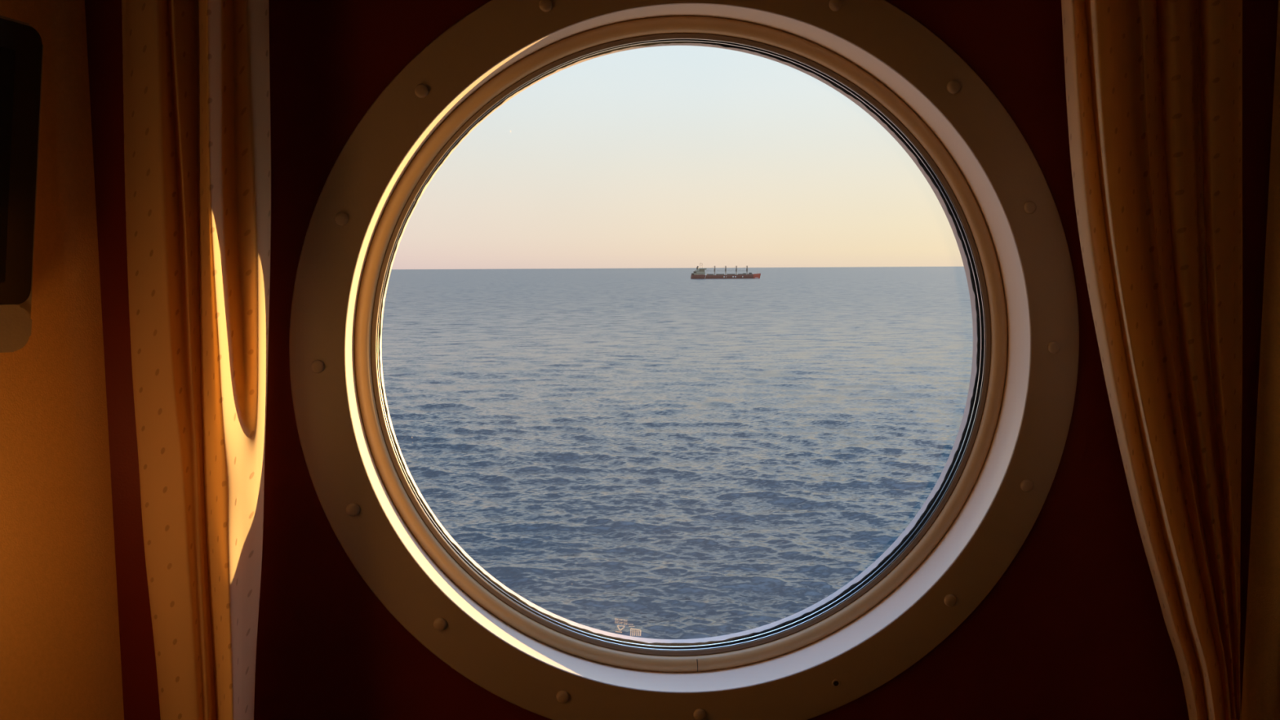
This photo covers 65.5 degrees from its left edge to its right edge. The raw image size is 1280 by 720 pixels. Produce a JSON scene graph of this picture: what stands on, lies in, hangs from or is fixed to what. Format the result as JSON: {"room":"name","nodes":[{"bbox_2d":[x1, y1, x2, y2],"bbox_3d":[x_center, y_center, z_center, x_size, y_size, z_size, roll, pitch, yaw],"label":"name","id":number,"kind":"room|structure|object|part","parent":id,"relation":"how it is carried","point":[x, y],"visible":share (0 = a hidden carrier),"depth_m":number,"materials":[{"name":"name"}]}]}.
{"room":"ship interior","nodes":[
{"label":"ship interior","id":0,"kind":"room"},
{"bbox_2d":[0,0,124,719],"bbox_3d":[-0.771,0.231,0.394,0.081,2.300,1.287,2,6,20],"label":"wall","id":1,"kind":"structure","parent":0,"point":[60,652],"depth_m":0.92,"materials":[{"name":"paint"}]},
{"bbox_2d":[0,15,43,352],"bbox_3d":[-0.597,-0.129,0.613,0.066,0.283,0.478,2,6,20],"label":"television","id":2,"kind":"object","parent":1,"relation":"attached to","point":[21,46],"visible":1,"depth_m":0.81,"materials":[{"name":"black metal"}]},
{"bbox_2d":[84,0,1278,719],"bbox_3d":[0.069,0.163,1.087,1.433,2.500,0.104,-1,5,-5],"label":"wall","id":3,"kind":"structure","parent":0,"point":[1074,628],"depth_m":1.02,"materials":[{"name":"brown wood"}]},
{"bbox_2d":[121,0,271,719],"bbox_3d":[-0.401,0.040,0.901,0.152,1.240,0.120,-1,5,-5],"label":"curtain","id":4,"kind":"object","parent":3,"relation":"hanging from","point":[197,77],"visible":1,"depth_m":0.90,"materials":[{"name":"fabric"}]},
{"bbox_2d":[288,0,1079,719],"bbox_3d":[0.055,-0.006,1.064,0.812,0.812,0.110,-1,5,-5],"label":"porthole frame","id":5,"kind":"structure","parent":3,"relation":"in","point":[997,477],"depth_m":1.04,"materials":[{"name":"beige paint"}]},
{"bbox_3d":[0.051,-0.010,1.109,0.760,0.760,0.018,-1,5,-5],"label":"frame","id":6,"kind":"part","parent":5,"relation":"part of","materials":[{"name":"black rubber"}]},
{"bbox_2d":[831,679,839,688],"bbox_3d":[0.208,0.344,1.057,0.009,0.009,0.001,-1,5,-5],"label":"screw hole","id":7,"kind":"object","parent":5,"relation":"attached to","point":[835,682],"depth_m":1.06,"materials":[{"name":"black paint"}]},
{"bbox_2d":[1061,0,1242,719],"bbox_3d":[0.529,0.049,0.987,0.302,1.349,0.108,-1,5,-5],"label":"curtain","id":8,"kind":"object","parent":3,"relation":"hanging from","point":[1153,87],"visible":1,"depth_m":0.97,"materials":[{"name":"fabric"}]},
{"bbox_2d":[1240,0,1279,719],"bbox_3d":[1.017,0.208,0.547,0.081,2.300,1.287,-3,6,-30],"label":"wall","id":9,"kind":"structure","parent":0,"point":[1260,698],"depth_m":1.07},
{"label":"outside","id":10,"kind":"structure","parent":0,"visible":0},
{"bbox_2d":[381,266,973,639],"bbox_3d":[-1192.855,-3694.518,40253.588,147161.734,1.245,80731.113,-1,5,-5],"label":"sea","id":11,"kind":"structure","parent":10,"point":[655,453],"depth_m":152.37,"materials":[{"name":"blue liquid"}]},
{"bbox_2d":[690,262,760,279],"bbox_3d":[185.664,-192.500,2149.982,152.772,39.374,22.416,-1,5,-5],"label":"cargo ship","id":12,"kind":"object","parent":11,"relation":"on","point":[700,273],"visible":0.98,"depth_m":2141.26,"materials":[{"name":"red paint"}]}
]}

